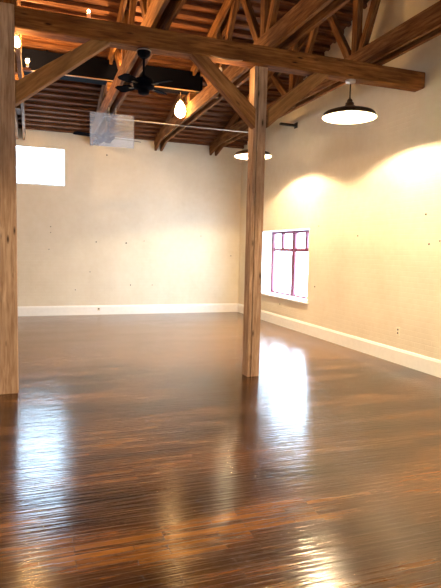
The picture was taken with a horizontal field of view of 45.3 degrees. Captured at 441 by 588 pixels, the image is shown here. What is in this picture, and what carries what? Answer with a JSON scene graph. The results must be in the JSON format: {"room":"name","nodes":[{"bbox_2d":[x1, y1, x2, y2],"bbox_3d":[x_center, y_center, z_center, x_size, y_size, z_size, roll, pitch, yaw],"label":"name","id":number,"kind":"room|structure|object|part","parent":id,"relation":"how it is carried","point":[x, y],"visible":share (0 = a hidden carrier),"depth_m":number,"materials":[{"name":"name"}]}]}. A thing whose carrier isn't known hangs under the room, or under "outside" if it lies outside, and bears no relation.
{"room":"empty loft hall","nodes":[
{"label":"empty loft hall","id":0,"kind":"room"},
{"bbox_2d":[16,129,241,305],"bbox_3d":[-3.322,-1.594,12.306,8.600,4.160,0.312,0,5,-20],"label":"wall","id":1,"kind":"structure","parent":0,"point":[131,222],"depth_m":12.56,"materials":[{"name":"beige paint"}]},
{"bbox_2d":[16,145,64,185],"bbox_3d":[-4.065,-2.862,11.887,1.060,0.825,0.224,0,5,-20],"label":"window","id":2,"kind":"structure","parent":1,"relation":"in","point":[62,151],"depth_m":11.92,"materials":[{"name":"white paint"}]},
{"bbox_2d":[18,303,237,315],"bbox_3d":[-3.313,0.381,12.327,7.956,0.222,0.022,0,5,-20],"label":"baseboard","id":3,"kind":"structure","parent":1,"relation":"attached to","point":[220,307],"depth_m":12.67,"materials":[{"name":"white wood"}]},
{"bbox_2d":[234,149,247,159],"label":"pendant lamp","id":4,"kind":"object","parent":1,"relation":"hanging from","point":[242,154],"depth_m":10.00,"materials":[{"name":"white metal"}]},
{"bbox_2d":[175,92,185,117],"bbox_3d":[-0.738,-3.471,9.703,0.208,0.451,0.208,0,5,-20],"label":"bulb","id":5,"kind":"object","parent":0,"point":[180,111],"visible":1,"depth_m":9.65,"materials":[{"name":"white glass"}]},
{"bbox_2d":[3,0,368,148],"bbox_3d":[-0.538,-3.998,4.399,8.600,2.238,16.600,0,5,-20],"label":"ceiling","id":6,"kind":"structure","parent":0,"point":[65,106],"depth_m":10.30,"materials":[{"name":"brown wood"}]},
{"bbox_2d":[0,0,25,139],"bbox_3d":[-1.701,-3.823,4.002,0.215,2.263,16.044,0,5,-20],"label":"roof truss","id":7,"kind":"object","parent":6,"relation":"attached to","point":[20,109],"visible":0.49,"depth_m":7.63,"materials":[{"name":"brown wood"}]},
{"bbox_2d":[22,67,30,71],"bbox_3d":[-2.977,-3.445,8.111,0.125,0.030,0.080,0,5,-20],"label":"block","id":8,"kind":"object","parent":7,"relation":"attached to","point":[23,68],"visible":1,"depth_m":8.09,"materials":[{"name":"brown wood"}]},
{"bbox_2d":[90,0,186,145],"bbox_3d":[-0.203,-3.835,4.533,0.214,2.263,16.044,0,5,-20],"label":"roof truss","id":9,"kind":"object","parent":6,"relation":"attached to","point":[159,14],"visible":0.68,"depth_m":7.57,"materials":[{"name":"brown wood"}]},
{"bbox_2d":[73,115,137,143],"bbox_3d":[-2.120,-3.096,9.960,1.004,0.490,1.004,2,5,11],"label":"ceiling fan","id":10,"kind":"object","parent":9,"relation":"hanging from","point":[107,137],"visible":1,"depth_m":9.88,"materials":[{"name":"black paint"}]},
{"bbox_3d":[-2.464,-2.944,9.744,0.500,0.039,0.140,-2,6,-34],"label":"fan blade","id":11,"kind":"part","parent":10,"relation":"part of","materials":[{"name":"black paint"}]},
{"bbox_3d":[-2.352,-2.989,10.311,0.140,0.039,0.500,-2,6,-34],"label":"fan blade","id":12,"kind":"part","parent":10,"relation":"part of","materials":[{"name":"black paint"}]},
{"bbox_3d":[-1.895,-2.922,9.633,0.140,0.039,0.500,-2,6,-34],"label":"fan blade","id":13,"kind":"part","parent":10,"relation":"part of","materials":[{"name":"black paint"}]},
{"bbox_2d":[15,48,202,102],"bbox_3d":[-3.059,-3.782,8.849,5.720,0.512,0.360,0,5,-20],"label":"air duct","id":14,"kind":"object","parent":9,"relation":"on","point":[94,70],"visible":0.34,"depth_m":9.10,"materials":[{"name":"black metal"}]},
{"bbox_3d":[-1.463,-3.742,8.089,0.088,1.100,0.132,0,5,-20],"label":"web post","id":15,"kind":"part","parent":9,"relation":"part of","materials":[{"name":"brown wood"}]},
{"bbox_2d":[154,0,350,150],"bbox_3d":[1.202,-3.847,5.031,0.216,2.263,16.044,0,5,-20],"label":"roof truss","id":16,"kind":"object","parent":6,"relation":"attached to","point":[305,16],"visible":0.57,"depth_m":7.24,"materials":[{"name":"brown wood"}]},
{"bbox_3d":[-0.058,-3.753,8.587,0.087,1.100,0.132,0,5,-20],"label":"web post","id":17,"kind":"part","parent":16,"relation":"part of","materials":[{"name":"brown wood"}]},
{"bbox_3d":[0.582,-3.835,6.783,0.088,1.594,0.132,0,5,-20],"label":"web post","id":18,"kind":"part","parent":16,"relation":"part of","materials":[{"name":"brown wood"}]},
{"bbox_2d":[209,0,440,155],"bbox_3d":[2.503,-3.858,5.492,0.215,2.262,16.045,0,5,-20],"label":"roof truss","id":19,"kind":"object","parent":6,"relation":"attached to","point":[423,27],"visible":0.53,"depth_m":7.18,"materials":[{"name":"brown wood"}]},
{"bbox_2d":[102,117,247,132],"bbox_3d":[-0.780,-3.341,10.467,3.070,0.026,0.026,0,5,-20],"label":"conduit","id":20,"kind":"object","parent":19,"relation":"attached to","point":[102,117],"visible":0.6,"depth_m":10.44,"materials":[{"name":"metal"}]},
{"bbox_3d":[1.242,-3.764,9.047,0.087,1.100,0.133,0,5,-20],"label":"web post","id":21,"kind":"part","parent":19,"relation":"part of","materials":[{"name":"brown wood"}]},
{"bbox_3d":[1.881,-3.846,7.243,0.087,1.594,0.133,0,5,-20],"label":"web post","id":22,"kind":"part","parent":19,"relation":"part of","materials":[{"name":"brown wood"}]},
{"bbox_2d":[0,312,440,587],"bbox_3d":[-0.652,1.243,4.842,8.600,0.120,16.600,0,5,-20],"label":"floor","id":23,"kind":"structure","parent":0,"point":[137,450],"depth_m":4.03,"materials":[{"name":"brown wood"}]},
{"bbox_2d":[0,2,18,394],"bbox_3d":[-2.270,-0.944,5.599,0.204,4.040,0.205,0,5,-20],"label":"timber post","id":24,"kind":"object","parent":23,"relation":"on","point":[9,374],"visible":0.95,"depth_m":5.52,"materials":[{"name":"brown wood"}]},
{"bbox_2d":[15,33,20,47],"bbox_3d":[-2.176,-2.755,5.636,0.080,0.235,0.080,0,5,-20],"label":"bulb","id":25,"kind":"object","parent":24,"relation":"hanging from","point":[17,41],"visible":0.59,"depth_m":5.62,"materials":[{"name":"white glass"}]},
{"bbox_2d":[15,39,110,106],"bbox_3d":[-1.676,-2.358,5.658,0.978,0.765,0.130,0,5,-20],"label":"knee brace","id":26,"kind":"object","parent":24,"relation":"attached to","point":[26,87],"visible":1,"depth_m":5.57,"materials":[{"name":"brown wood"}]},
{"bbox_2d":[242,66,267,376],"bbox_3d":[0.426,-0.860,6.628,0.169,3.815,0.169,0,5,-20],"label":"timber post","id":27,"kind":"object","parent":23,"relation":"on","point":[254,205],"visible":0.98,"depth_m":6.57,"materials":[{"name":"brown wood"}]},
{"bbox_2d":[14,6,424,91],"bbox_3d":[0.295,-2.862,6.333,5.155,0.225,0.205,0,5,-20],"label":"cross beam","id":28,"kind":"structure","parent":27,"relation":"on","point":[27,21],"depth_m":6.08,"materials":[{"name":"brown wood"}]},
{"bbox_2d":[115,47,173,94],"bbox_3d":[-0.865,-2.500,5.955,0.608,0.490,0.608,0,5,-15],"label":"ceiling fan","id":29,"kind":"object","parent":28,"relation":"hanging from","point":[143,84],"visible":1,"depth_m":5.89,"materials":[{"name":"black paint"}]},
{"bbox_3d":[-1.101,-2.376,6.102,0.220,0.039,0.140,4,6,30],"label":"fan blade","id":30,"kind":"part","parent":29,"relation":"part of","materials":[{"name":"black paint"}]},
{"bbox_3d":[-1.005,-2.342,5.734,0.140,0.039,0.220,4,6,30],"label":"fan blade","id":31,"kind":"part","parent":29,"relation":"part of","materials":[{"name":"black paint"}]},
{"bbox_3d":[-0.732,-2.376,6.199,0.140,0.039,0.220,4,6,30],"label":"fan blade","id":32,"kind":"part","parent":29,"relation":"part of","materials":[{"name":"black paint"}]},
{"bbox_3d":[-0.635,-2.343,5.831,0.220,0.039,0.140,4,6,30],"label":"fan blade","id":33,"kind":"part","parent":29,"relation":"part of","materials":[{"name":"black paint"}]},
{"bbox_2d":[211,55,242,60],"bbox_3d":[0.114,-2.776,6.181,0.804,0.083,0.018,0,5,-20],"label":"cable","id":34,"kind":"object","parent":28,"relation":"attached to","point":[211,55],"visible":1,"depth_m":6.16,"materials":[{"name":"brown"}]},
{"bbox_2d":[322,79,376,123],"bbox_3d":[1.680,-2.530,6.856,0.702,0.471,0.702,0,5,-20],"label":"pendant lamp","id":35,"kind":"object","parent":28,"relation":"hanging from","point":[349,113],"visible":1,"depth_m":6.99,"materials":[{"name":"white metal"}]},
{"bbox_3d":[1.677,-2.382,6.869,0.702,0.172,0.702,0,5,-20],"label":"lamp shade","id":36,"kind":"part","parent":35,"relation":"part of","materials":[{"name":"brown metal"}]},
{"bbox_2d":[189,54,255,128],"bbox_3d":[0.025,-2.382,6.261,0.811,0.745,0.130,0,5,-20],"label":"knee brace","id":37,"kind":"object","parent":27,"relation":"attached to","point":[224,86],"visible":1,"depth_m":6.22,"materials":[{"name":"brown wood"}]},
{"bbox_2d":[266,73,328,127],"bbox_3d":[0.957,-2.400,6.590,0.831,0.725,0.130,0,5,-20],"label":"knee brace","id":38,"kind":"object","parent":27,"relation":"attached to","point":[274,112],"visible":0.9,"depth_m":6.50,"materials":[{"name":"brown wood"}]},
{"bbox_2d":[238,0,440,359],"bbox_3d":[3.322,-1.957,5.959,0.312,6.240,16.000,0,5,-20],"label":"wall","id":39,"kind":"structure","parent":0,"point":[368,194],"depth_m":8.29,"materials":[{"name":"beige paint"}]},
{"bbox_2d":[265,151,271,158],"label":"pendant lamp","id":40,"kind":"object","parent":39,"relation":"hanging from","point":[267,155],"depth_m":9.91,"materials":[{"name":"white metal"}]},
{"bbox_2d":[261,228,309,303],"bbox_3d":[1.433,-0.630,11.232,0.340,1.455,2.290,0,5,-20],"label":"window","id":41,"kind":"structure","parent":39,"relation":"in","point":[269,237],"depth_m":11.76,"materials":[{"name":"white paint"}]},
{"bbox_3d":[1.284,0.075,11.243,0.055,0.042,2.290,0,5,-20],"label":"sill","id":42,"kind":"part","parent":41,"relation":"part of","materials":[{"name":"white paint"}]},
{"bbox_2d":[279,122,297,128],"bbox_3d":[1.349,-3.375,10.522,0.360,0.110,0.130,0,5,-20],"label":"wall bracket","id":43,"kind":"object","parent":39,"relation":"attached to","point":[295,125],"visible":1,"depth_m":10.51,"materials":[{"name":"metal"}]},
{"bbox_2d":[237,303,440,377],"bbox_3d":[3.111,1.042,6.160,0.022,0.222,16.000,0,5,-20],"label":"baseboard","id":44,"kind":"structure","parent":39,"relation":"attached to","point":[425,364],"depth_m":8.50,"materials":[{"name":"white wood"}]},
{"bbox_2d":[396,327,399,335],"bbox_3d":[2.577,0.542,7.671,0.012,0.120,0.076,0,5,-20],"label":"wall outlet","id":45,"kind":"object","parent":39,"relation":"attached to","point":[397,328],"visible":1,"depth_m":7.66,"materials":[{"name":"beige plastic"}]}
]}

